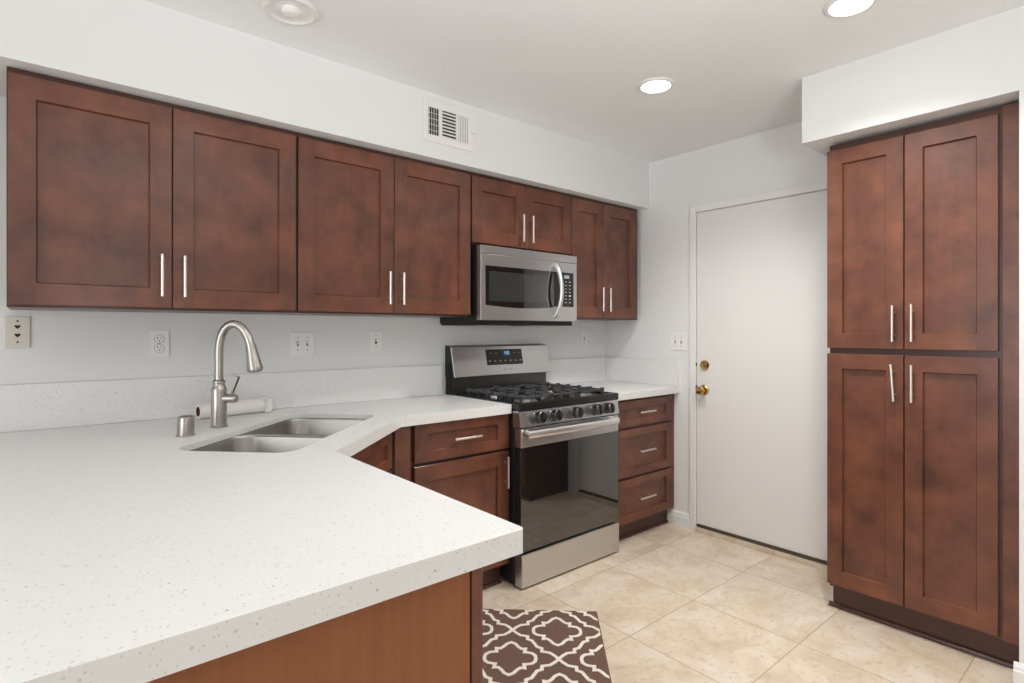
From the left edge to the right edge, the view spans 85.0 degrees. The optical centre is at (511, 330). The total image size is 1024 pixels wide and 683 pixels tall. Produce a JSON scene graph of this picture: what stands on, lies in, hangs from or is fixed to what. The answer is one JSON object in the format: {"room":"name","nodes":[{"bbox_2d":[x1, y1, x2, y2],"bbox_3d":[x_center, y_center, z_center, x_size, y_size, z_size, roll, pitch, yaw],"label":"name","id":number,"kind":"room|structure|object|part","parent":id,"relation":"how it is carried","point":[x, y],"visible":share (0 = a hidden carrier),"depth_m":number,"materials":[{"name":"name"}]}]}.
{"room":"kitchen","nodes":[
{"label":"kitchen","id":0,"kind":"room"},
{"bbox_2d":[0,96,604,435],"bbox_3d":[-1.941,0.057,2.005,7.035,2.446,0.100,0,0,-40],"label":"wall","id":1,"kind":"structure","parent":0,"point":[66,346],"depth_m":2.46,"materials":[{"name":"white paint"}]},
{"bbox_2d":[5,316,29,348],"bbox_3d":[-1.811,0.004,2.045,0.070,0.118,0.007,0,0,-40],"label":"phone jack plate","id":2,"kind":"object","parent":1,"relation":"attached to","point":[17,328],"visible":1,"depth_m":2.04,"materials":[{"name":"beige plastic"}]},
{"bbox_2d":[6,66,295,314],"bbox_3d":[-1.357,-0.463,2.185,0.913,0.772,0.379,0,0,-40],"label":"upper cabinet","id":3,"kind":"object","parent":1,"relation":"attached to","point":[116,201],"visible":1,"depth_m":2.02,"materials":[{"name":"brown wood"}]},
{"bbox_3d":[-1.437,-0.456,1.929,0.451,0.741,0.020,0,0,-40],"label":"door","id":4,"kind":"part","parent":3,"relation":"part of","materials":[{"name":"brown wood"}]},
{"bbox_3d":[-1.273,-0.202,2.031,0.012,0.155,0.037,0,0,-40],"label":"handle","id":5,"kind":"part","parent":3,"relation":"part of","materials":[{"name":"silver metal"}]},
{"bbox_3d":[-1.218,-0.202,2.078,0.012,0.155,0.037,0,0,-40],"label":"handle","id":6,"kind":"part","parent":3,"relation":"part of","materials":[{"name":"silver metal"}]},
{"bbox_3d":[-1.091,-0.456,2.223,0.450,0.741,0.020,0,0,-40],"label":"door","id":7,"kind":"part","parent":3,"relation":"part of","materials":[{"name":"brown wood"}]},
{"bbox_2d":[149,330,168,357],"bbox_3d":[-1.473,0.053,2.331,0.070,0.115,0.008,0,0,-40],"label":"outlet","id":8,"kind":"object","parent":1,"relation":"attached to","point":[158,339],"visible":1,"depth_m":2.33,"materials":[{"name":"white plastic"}]},
{"bbox_2d":[154,344,163,352],"bbox_3d":[-1.471,0.072,2.330,0.037,0.037,0.001,0,0,-40],"label":"receptacle","id":9,"kind":"object","parent":8,"relation":"attached to","point":[158,348],"depth_m":2.33,"materials":[{"name":"white plastic"}]},
{"bbox_2d":[154,335,163,342],"bbox_3d":[-1.471,0.034,2.330,0.037,0.037,0.001,0,0,-40],"label":"receptacle","id":10,"kind":"object","parent":8,"relation":"attached to","point":[157,338],"depth_m":2.33,"materials":[{"name":"white plastic"}]},
{"bbox_2d":[0,365,441,432],"bbox_3d":[-1.188,0.280,2.563,2.045,0.170,0.020,0,0,-40],"label":"backsplash","id":11,"kind":"structure","parent":1,"relation":"attached to","point":[36,406],"depth_m":2.36,"materials":[{"name":"white stone"}]},
{"bbox_2d":[290,332,313,355],"bbox_3d":[-1.017,0.061,2.714,0.116,0.114,0.016,0,0,-40],"label":"double light switch","id":12,"kind":"object","parent":1,"relation":"attached to","point":[301,343],"visible":1,"depth_m":2.71,"materials":[{"name":"white plastic"}]},
{"bbox_2d":[273,132,469,317],"bbox_3d":[-0.661,-0.463,2.775,0.908,0.772,0.379,0,0,-40],"label":"upper cabinet","id":13,"kind":"object","parent":1,"relation":"attached to","point":[379,234],"visible":1,"depth_m":2.62,"materials":[{"name":"brown wood"}]},
{"bbox_3d":[-0.740,-0.456,2.522,0.450,0.741,0.020,0,0,-40],"label":"door","id":14,"kind":"part","parent":13,"relation":"part of","materials":[{"name":"brown wood"}]},
{"bbox_3d":[-0.576,-0.202,2.623,0.012,0.155,0.037,0,0,-40],"label":"handle","id":15,"kind":"part","parent":13,"relation":"part of","materials":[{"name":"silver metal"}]},
{"bbox_3d":[-0.521,-0.202,2.670,0.012,0.155,0.037,0,0,-40],"label":"handle","id":16,"kind":"part","parent":13,"relation":"part of","materials":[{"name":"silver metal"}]},
{"bbox_3d":[-0.395,-0.456,2.814,0.446,0.741,0.020,0,0,-40],"label":"door","id":17,"kind":"part","parent":13,"relation":"part of","materials":[{"name":"brown wood"}]},
{"bbox_2d":[369,331,381,351],"bbox_3d":[-0.721,0.055,2.965,0.072,0.108,0.016,0,0,-40],"label":"light switch","id":18,"kind":"object","parent":1,"relation":"attached to","point":[375,337],"visible":1,"depth_m":2.96,"materials":[{"name":"white plastic"}]},
{"bbox_2d":[469,172,570,255],"bbox_3d":[-0.022,-0.657,3.318,0.763,0.384,0.379,0,0,-40],"label":"upper cabinet","id":19,"kind":"object","parent":1,"relation":"attached to","point":[503,213],"visible":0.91,"depth_m":3.16,"materials":[{"name":"brown wood"}]},
{"bbox_3d":[-0.074,-0.649,3.086,0.373,0.353,0.020,0,0,-40],"label":"door","id":20,"kind":"part","parent":19,"relation":"part of","materials":[{"name":"brown wood"}]},
{"bbox_2d":[440,245,576,325],"bbox_3d":[0.010,-0.243,3.285,0.733,0.428,0.467,0,0,-40],"label":"microwave","id":21,"kind":"object","parent":19,"relation":"attached to","point":[509,286],"visible":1,"depth_m":3.11,"materials":[{"name":"silver metal"}]},
{"bbox_3d":[-0.022,-0.035,3.322,0.713,0.013,0.364,0,0,-40],"label":"plate","id":22,"kind":"part","parent":21,"relation":"part of","materials":[{"name":"black metal"}]},
{"bbox_3d":[0.042,-0.233,3.122,0.570,0.350,0.036,0,0,-40],"label":"door","id":23,"kind":"part","parent":21,"relation":"part of","materials":[{"name":"silver metal"}]},
{"bbox_3d":[0.272,-0.235,3.250,0.025,0.325,0.074,0,0,-40],"label":"handle","id":24,"kind":"part","parent":21,"relation":"part of","materials":[{"name":"silver metal"}]},
{"bbox_3d":[0.307,-0.246,3.322,0.167,0.204,0.005,0,0,-40],"label":"control panel","id":25,"kind":"part","parent":21,"relation":"part of","materials":[{"name":"black plastic"}]},
{"bbox_3d":[0.060,-0.582,3.163,0.012,0.155,0.037,0,0,-40],"label":"handle","id":26,"kind":"part","parent":19,"relation":"part of","materials":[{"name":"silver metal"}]},
{"bbox_3d":[0.115,-0.582,3.210,0.012,0.155,0.037,0,0,-40],"label":"handle","id":27,"kind":"part","parent":19,"relation":"part of","materials":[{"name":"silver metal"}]},
{"bbox_3d":[0.216,-0.649,3.333,0.380,0.353,0.020,0,0,-40],"label":"door","id":28,"kind":"part","parent":19,"relation":"part of","materials":[{"name":"brown wood"}]},
{"bbox_2d":[546,357,604,383],"bbox_3d":[0.442,0.280,3.947,0.642,0.170,0.020,0,0,-40],"label":"backsplash","id":29,"kind":"structure","parent":1,"relation":"attached to","point":[562,371],"depth_m":3.95,"materials":[{"name":"white stone"}]},
{"bbox_2d":[580,331,587,345],"bbox_3d":[0.521,0.055,4.019,0.074,0.112,0.016,0,0,-40],"label":"light switch","id":30,"kind":"object","parent":1,"relation":"attached to","point":[583,334],"visible":1,"depth_m":4.02,"materials":[{"name":"white plastic"}]},
{"bbox_2d":[569,194,636,320],"bbox_3d":[0.531,-0.463,3.787,0.682,0.772,0.379,0,0,-40],"label":"upper cabinet","id":31,"kind":"object","parent":1,"relation":"attached to","point":[603,235],"visible":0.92,"depth_m":3.65,"materials":[{"name":"brown wood"}]},
{"bbox_3d":[0.477,-0.456,3.554,0.296,0.741,0.020,0,0,-40],"label":"door","id":32,"kind":"part","parent":31,"relation":"part of","materials":[{"name":"brown wood"}]},
{"bbox_3d":[0.582,-0.204,3.606,0.012,0.155,0.037,0,0,-40],"label":"handle","id":33,"kind":"part","parent":31,"relation":"part of","materials":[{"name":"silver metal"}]},
{"bbox_3d":[0.637,-0.204,3.653,0.012,0.155,0.037,0,0,-40],"label":"handle","id":34,"kind":"part","parent":31,"relation":"part of","materials":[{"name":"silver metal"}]},
{"bbox_3d":[0.723,-0.456,3.763,0.342,0.741,0.020,0,0,-40],"label":"door","id":35,"kind":"part","parent":31,"relation":"part of","materials":[{"name":"brown wood"}]},
{"bbox_2d":[0,0,1018,210],"bbox_3d":[-1.138,-1.008,1.058,6.835,0.315,2.384,0,0,-40],"label":"soffit","id":36,"kind":"structure","parent":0,"point":[141,48],"depth_m":2.25,"materials":[{"name":"white paint"}]},
{"bbox_2d":[424,97,475,151],"bbox_3d":[-0.307,-1.029,2.798,0.304,0.206,0.016,0,0,-40],"label":"air vent","id":37,"kind":"object","parent":36,"relation":"in","point":[444,124],"visible":1,"depth_m":2.79,"materials":[{"name":"white metal"}]},
{"bbox_2d":[429,106,438,135],"bbox_3d":[-0.384,-1.028,2.739,0.061,0.133,0.005,0,0,-40],"label":"grille","id":38,"kind":"object","parent":37,"relation":"attached to","point":[433,110],"depth_m":2.74,"materials":[{"name":"white metal"}]},
{"bbox_2d":[145,0,1023,162],"bbox_3d":[0.189,-1.206,-0.505,7.035,0.080,6.685,0,0,-40],"label":"ceiling","id":39,"kind":"structure","parent":0,"point":[574,69],"depth_m":2.32,"materials":[{"name":"white paint"}]},
{"bbox_2d":[261,0,318,25],"bbox_3d":[-0.803,-1.155,2.027,0.196,0.021,0.196,0,0,-40],"label":"recessed light","id":40,"kind":"object","parent":39,"relation":"in","point":[298,12],"visible":1,"depth_m":2.02,"materials":[{"name":"white paint"}]},
{"bbox_3d":[-0.803,-1.155,2.027,0.072,0.020,0.072,0,0,-40],"label":"bulb","id":41,"kind":"part","parent":40,"relation":"part of","materials":[{"name":"white glass"}]},
{"bbox_2d":[637,77,674,93],"bbox_3d":[0.682,-1.161,2.647,0.172,0.009,0.172,0,0,-40],"label":"recessed light","id":42,"kind":"object","parent":39,"relation":"in","point":[655,85],"visible":1,"depth_m":2.64,"materials":[{"name":"white paint"}]},
{"bbox_2d":[823,0,877,17],"bbox_3d":[1.206,-1.161,1.987,0.172,0.009,0.172,0,0,-40],"label":"recessed light","id":43,"kind":"object","parent":39,"relation":"in","point":[833,8],"visible":1,"depth_m":2.00,"materials":[{"name":"white paint"}]},
{"bbox_2d":[605,121,826,513],"bbox_3d":[1.506,0.057,3.302,0.100,2.446,2.384,0,0,-40],"label":"wall","id":44,"kind":"structure","parent":0,"point":[775,159],"depth_m":3.67,"materials":[{"name":"white paint"}]},
{"bbox_2d":[667,509,689,528],"bbox_3d":[1.099,1.236,3.692,0.016,0.088,0.183,0,0,-40],"label":"baseboard","id":45,"kind":"structure","parent":44,"relation":"attached to","point":[676,517],"depth_m":3.68,"materials":[{"name":"white paint"}]},
{"bbox_2d":[671,333,685,349],"bbox_3d":[1.097,0.070,3.694,0.016,0.114,0.116,0,0,-40],"label":"double light switch","id":46,"kind":"object","parent":44,"relation":"attached to","point":[678,340],"visible":1,"depth_m":3.69,"materials":[{"name":"white plastic"}]},
{"bbox_2d":[690,181,826,529],"bbox_3d":[1.451,0.238,3.274,0.020,2.084,0.914,0,0,-40],"label":"trim","id":47,"kind":"structure","parent":44,"relation":"attached to","point":[819,186],"depth_m":3.59,"materials":[{"name":"white paint"}]},
{"bbox_2d":[695,527,826,570],"bbox_3d":[1.446,1.268,3.269,0.034,0.025,0.822,0,0,-40],"label":"threshold","id":48,"kind":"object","parent":44,"relation":"attached to","point":[781,554],"depth_m":3.23,"materials":[{"name":"beige wood"}]},
{"bbox_2d":[696,190,829,564],"bbox_3d":[1.427,0.249,3.258,0.075,2.006,0.820,0,0,-40],"label":"door","id":49,"kind":"structure","parent":44,"relation":"in","point":[762,350],"depth_m":3.25,"materials":[{"name":"white paint"}]},
{"bbox_3d":[1.196,0.375,3.523,0.064,0.066,0.066,0,0,-40],"label":"knob","id":50,"kind":"part","parent":49,"relation":"part of","materials":[{"name":"gold metal"}]},
{"bbox_2d":[483,522,1012,682],"bbox_3d":[0.189,1.310,-0.505,7.035,0.060,6.685,0,0,-40],"label":"floor","id":51,"kind":"structure","parent":0,"point":[675,603],"depth_m":2.45,"materials":[{"name":"beige tile"}]},
{"bbox_2d":[146,567,482,682],"bbox_3d":[-0.471,0.846,1.145,0.556,0.868,0.764,0,0,-40],"label":"base cabinet","id":52,"kind":"object","parent":51,"relation":"on","point":[433,633],"visible":0.41,"depth_m":0.88,"materials":[{"name":"brown wood"}]},
{"bbox_2d":[0,365,522,682],"bbox_3d":[-0.551,0.303,1.832,2.071,0.216,1.959,0,0,-40],"label":"countertop","id":53,"kind":"structure","parent":52,"relation":"on","point":[129,553],"depth_m":1.07,"materials":[{"name":"white stone"}]},
{"bbox_3d":[-1.141,0.330,1.951,0.060,0.071,0.060,0,0,-40],"label":"air gap cap","id":54,"kind":"part","parent":53,"relation":"part of","materials":[{"name":"silver metal"}]},
{"bbox_2d":[195,398,264,418],"bbox_3d":[-1.213,0.334,2.412,0.063,0.063,0.268,0,0,40],"label":"paper towel roll","id":55,"kind":"object","parent":53,"relation":"on","point":[202,411],"visible":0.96,"depth_m":2.41,"materials":[{"name":"white paper"}]},
{"bbox_2d":[210,320,262,427],"bbox_3d":[-1.047,0.162,2.123,0.203,0.408,0.062,0,0,5],"label":"kitchen faucet","id":56,"kind":"object","parent":53,"relation":"on","point":[220,398],"visible":1,"depth_m":2.11,"materials":[{"name":"silver metal"}]},
{"bbox_3d":[-1.053,0.209,2.125,0.038,0.075,0.015,0,0,9],"label":"lever","id":57,"kind":"part","parent":56,"relation":"part of","materials":[{"name":"silver metal"}]},
{"bbox_3d":[-1.115,0.331,2.530,0.060,0.069,0.033,0,0,40],"label":"roll bracket","id":58,"kind":"part","parent":53,"relation":"part of","materials":[{"name":"white"}]},
{"bbox_2d":[190,418,365,452],"bbox_3d":[-0.820,0.483,2.081,0.426,0.192,0.820,0,0,6],"label":"double sink","id":59,"kind":"object","parent":53,"relation":"in","point":[294,434],"visible":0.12,"depth_m":2.08,"materials":[{"name":"metal"}]},
{"bbox_3d":[-0.839,0.483,1.877,0.426,0.193,0.410,0,0,6],"label":"bowl","id":60,"kind":"part","parent":59,"relation":"part of","materials":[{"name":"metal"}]},
{"bbox_3d":[-0.800,0.483,2.285,0.426,0.193,0.410,0,0,6],"label":"bowl","id":61,"kind":"part","parent":59,"relation":"part of","materials":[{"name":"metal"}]},
{"bbox_3d":[-0.178,0.503,1.157,0.020,0.166,0.362,0,0,-40],"label":"drawer","id":62,"kind":"part","parent":52,"relation":"part of","materials":[{"name":"brown wood"}]},
{"bbox_3d":[-0.178,0.881,1.157,0.020,0.562,0.362,0,0,-40],"label":"door","id":63,"kind":"part","parent":52,"relation":"part of","materials":[{"name":"brown wood"}]},
{"bbox_2d":[351,426,409,480],"bbox_3d":[-0.549,0.846,2.086,0.140,0.868,0.760,0,0,6],"label":"base cabinet","id":64,"kind":"object","parent":51,"relation":"on","point":[378,454],"visible":0.02,"depth_m":2.35,"materials":[{"name":"brown wood"}]},
{"bbox_3d":[-0.547,0.500,2.042,0.020,0.160,0.644,0,0,6],"label":"false drawer","id":65,"kind":"part","parent":64,"relation":"part of","materials":[{"name":"brown wood"}]},
{"bbox_2d":[389,414,509,589],"bbox_3d":[-0.421,0.846,2.816,0.602,0.868,0.623,0,0,-40],"label":"base cabinet","id":66,"kind":"object","parent":51,"relation":"on","point":[466,461],"visible":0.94,"depth_m":2.65,"materials":[{"name":"brown wood"}]},
{"bbox_3d":[-0.227,0.500,2.634,0.540,0.172,0.020,0,0,-40],"label":"drawer","id":67,"kind":"part","parent":66,"relation":"part of","materials":[{"name":"brown wood"}]},
{"bbox_3d":[-0.227,0.881,2.634,0.540,0.562,0.020,0,0,-40],"label":"door","id":68,"kind":"part","parent":66,"relation":"part of","materials":[{"name":"brown wood"}]},
{"bbox_3d":[-0.209,0.498,2.612,0.155,0.012,0.037,0,0,-40],"label":"handle","id":69,"kind":"part","parent":66,"relation":"part of","materials":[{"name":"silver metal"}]},
{"bbox_3d":[-0.283,1.273,2.650,0.598,0.014,0.013,0,0,-40],"label":"shoe moulding","id":70,"kind":"part","parent":66,"relation":"part of","materials":[{"name":"brown wood"}]},
{"bbox_3d":[-0.026,0.700,2.767,0.012,0.155,0.037,0,0,-40],"label":"handle","id":71,"kind":"part","parent":66,"relation":"part of","materials":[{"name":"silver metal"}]},
{"bbox_2d":[445,344,619,588],"bbox_3d":[0.133,0.682,3.221,0.765,1.196,0.722,0,0,-40],"label":"gas range","id":72,"kind":"object","parent":51,"relation":"on","point":[563,448],"visible":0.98,"depth_m":3.01,"materials":[{"name":"silver metal"}]},
{"bbox_3d":[0.071,0.361,2.946,0.123,0.018,0.123,0,0,-40],"label":"burner","id":73,"kind":"part","parent":72,"relation":"part of","materials":[{"name":"metal"}]},
{"bbox_2d":[455,388,617,411],"bbox_3d":[0.146,0.378,3.203,0.762,0.040,0.564,0,0,-40],"label":"cooktop","id":74,"kind":"object","parent":72,"relation":"in","point":[584,399],"depth_m":3.02,"materials":[{"name":"black metal"}]},
{"bbox_3d":[0.140,0.435,2.800,0.062,0.065,0.056,0,0,-40],"label":"knob","id":75,"kind":"part","parent":72,"relation":"part of","materials":[{"name":"metal"}]},
{"bbox_3d":[0.226,0.435,2.873,0.062,0.065,0.056,0,0,-40],"label":"knob","id":76,"kind":"part","parent":72,"relation":"part of","materials":[{"name":"metal"}]},
{"bbox_3d":[0.312,0.438,3.007,0.758,0.079,0.058,0,0,-40],"label":"knob panel","id":77,"kind":"part","parent":72,"relation":"part of","materials":[{"name":"silver metal"}]},
{"bbox_3d":[0.315,0.791,3.007,0.750,0.615,0.046,0,0,-40],"label":"oven door","id":78,"kind":"part","parent":72,"relation":"part of","materials":[{"name":"silver metal"}]},
{"bbox_3d":[0.317,1.188,3.007,0.748,0.164,0.055,0,0,-40],"label":"drawer","id":79,"kind":"part","parent":72,"relation":"part of","materials":[{"name":"silver metal"}]},
{"bbox_3d":[0.328,0.838,2.992,0.746,0.517,0.004,0,0,-40],"label":"oven glass","id":80,"kind":"part","parent":72,"relation":"part of","materials":[{"name":"black glass"}]},
{"bbox_3d":[0.338,0.509,2.960,0.711,0.039,0.060,0,0,-40],"label":"handle","id":81,"kind":"part","parent":72,"relation":"part of","materials":[{"name":"silver metal"}]},
{"bbox_3d":[0.347,0.435,2.976,0.062,0.065,0.056,0,0,-40],"label":"knob","id":82,"kind":"part","parent":72,"relation":"part of","materials":[{"name":"metal"}]},
{"bbox_3d":[0.412,0.361,3.236,0.107,0.018,0.107,0,0,-40],"label":"burner","id":83,"kind":"part","parent":72,"relation":"part of","materials":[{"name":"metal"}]},
{"bbox_3d":[0.471,0.435,3.081,0.062,0.065,0.056,0,0,-40],"label":"knob","id":84,"kind":"part","parent":72,"relation":"part of","materials":[{"name":"metal"}]},
{"bbox_3d":[0.547,0.435,3.145,0.062,0.065,0.056,0,0,-40],"label":"knob","id":85,"kind":"part","parent":72,"relation":"part of","materials":[{"name":"metal"}]},
{"bbox_2d":[481,609,611,682],"bbox_3d":[0.058,1.274,2.073,0.610,0.012,0.950,0,0,3],"label":"rug","id":86,"kind":"object","parent":51,"relation":"on","point":[520,646],"visible":0.82,"depth_m":2.24,"materials":[{"name":"brown fabric"}]},
{"bbox_2d":[616,394,673,540],"bbox_3d":[0.655,0.846,3.713,0.661,0.868,0.648,0,0,-40],"label":"base cabinet","id":87,"kind":"object","parent":51,"relation":"on","point":[646,425],"visible":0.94,"depth_m":3.50,"materials":[{"name":"brown wood"}]},
{"bbox_2d":[546,357,678,400],"bbox_3d":[0.648,0.303,3.720,0.663,0.216,0.633,0,0,-40],"label":"countertop","id":88,"kind":"structure","parent":87,"relation":"on","point":[631,378],"depth_m":3.87,"materials":[{"name":"white stone"}]},
{"bbox_3d":[0.797,1.273,3.534,0.645,0.014,0.013,0,0,-40],"label":"shoe moulding","id":89,"kind":"part","parent":87,"relation":"part of","materials":[{"name":"brown wood"}]},
{"bbox_3d":[0.819,1.031,3.489,0.604,0.262,0.020,0,0,-40],"label":"drawer","id":90,"kind":"part","parent":87,"relation":"part of","materials":[{"name":"brown wood"}]},
{"bbox_3d":[0.819,0.502,3.489,0.604,0.157,0.020,0,0,-40],"label":"drawer","id":91,"kind":"part","parent":87,"relation":"part of","materials":[{"name":"brown wood"}]},
{"bbox_3d":[0.819,0.741,3.489,0.604,0.286,0.020,0,0,-40],"label":"drawer","id":92,"kind":"part","parent":87,"relation":"part of","materials":[{"name":"brown wood"}]},
{"bbox_3d":[0.837,1.027,3.467,0.155,0.012,0.037,0,0,-40],"label":"handle","id":93,"kind":"part","parent":87,"relation":"part of","materials":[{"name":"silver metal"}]},
{"bbox_3d":[0.837,0.737,3.467,0.155,0.012,0.037,0,0,-40],"label":"handle","id":94,"kind":"part","parent":87,"relation":"part of","materials":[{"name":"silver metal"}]},
{"bbox_3d":[0.837,0.498,3.467,0.155,0.012,0.037,0,0,-40],"label":"handle","id":95,"kind":"part","parent":87,"relation":"part of","materials":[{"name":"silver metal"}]},
{"bbox_2d":[827,102,1018,668],"bbox_3d":[1.826,0.213,2.458,0.500,2.134,0.679,0,0,-40],"label":"pantry cabinet","id":96,"kind":"object","parent":51,"relation":"on","point":[923,220],"visible":0.96,"depth_m":2.29,"materials":[{"name":"brown wood"}]},
{"bbox_3d":[1.554,0.630,2.465,0.020,1.055,0.298,0,0,-40],"label":"door","id":97,"kind":"part","parent":96,"relation":"part of","materials":[{"name":"brown wood"}]},
{"bbox_3d":[1.554,-0.373,2.465,0.020,0.901,0.298,0,0,-40],"label":"door","id":98,"kind":"part","parent":96,"relation":"part of","materials":[{"name":"brown wood"}]},
{"bbox_3d":[1.607,0.220,2.358,0.037,0.155,0.022,0,0,-40],"label":"handle","id":99,"kind":"part","parent":96,"relation":"part of","materials":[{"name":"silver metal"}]},
{"bbox_3d":[1.607,-0.031,2.358,0.037,0.155,0.012,0,0,-40],"label":"handle","id":100,"kind":"part","parent":96,"relation":"part of","materials":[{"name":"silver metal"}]},
{"bbox_3d":[1.651,0.218,2.307,0.037,0.155,0.012,0,0,-40],"label":"handle","id":101,"kind":"part","parent":96,"relation":"part of","materials":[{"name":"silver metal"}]},
{"bbox_3d":[1.651,-0.033,2.307,0.037,0.155,0.012,0,0,-40],"label":"handle","id":102,"kind":"part","parent":96,"relation":"part of","materials":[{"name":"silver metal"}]},
{"bbox_3d":[1.703,1.271,2.354,0.016,0.018,0.679,0,0,-40],"label":"shoe moulding","id":103,"kind":"part","parent":96,"relation":"part of","materials":[{"name":"brown wood"}]},
{"bbox_3d":[1.750,0.630,2.234,0.020,1.055,0.300,0,0,-40],"label":"door","id":104,"kind":"part","parent":96,"relation":"part of","materials":[{"name":"brown wood"}]},
{"bbox_3d":[1.750,-0.373,2.234,0.020,0.901,0.300,0,0,-40],"label":"door","id":105,"kind":"part","parent":96,"relation":"part of","materials":[{"name":"brown wood"}]},
{"bbox_2d":[1019,5,1023,663],"bbox_3d":[3.397,0.057,0.654,0.645,2.446,4.101,0,0,-40],"label":"wall","id":106,"kind":"structure","parent":0,"point":[1021,8],"depth_m":2.00,"materials":[{"name":"white paint"}]},
{"bbox_2d":[1013,661,1023,682],"bbox_3d":[3.140,1.236,0.445,0.016,0.088,4.115,0,0,-40],"label":"baseboard","id":107,"kind":"structure","parent":106,"relation":"attached to","point":[1018,668],"depth_m":2.00,"materials":[{"name":"white paint"}]}
]}

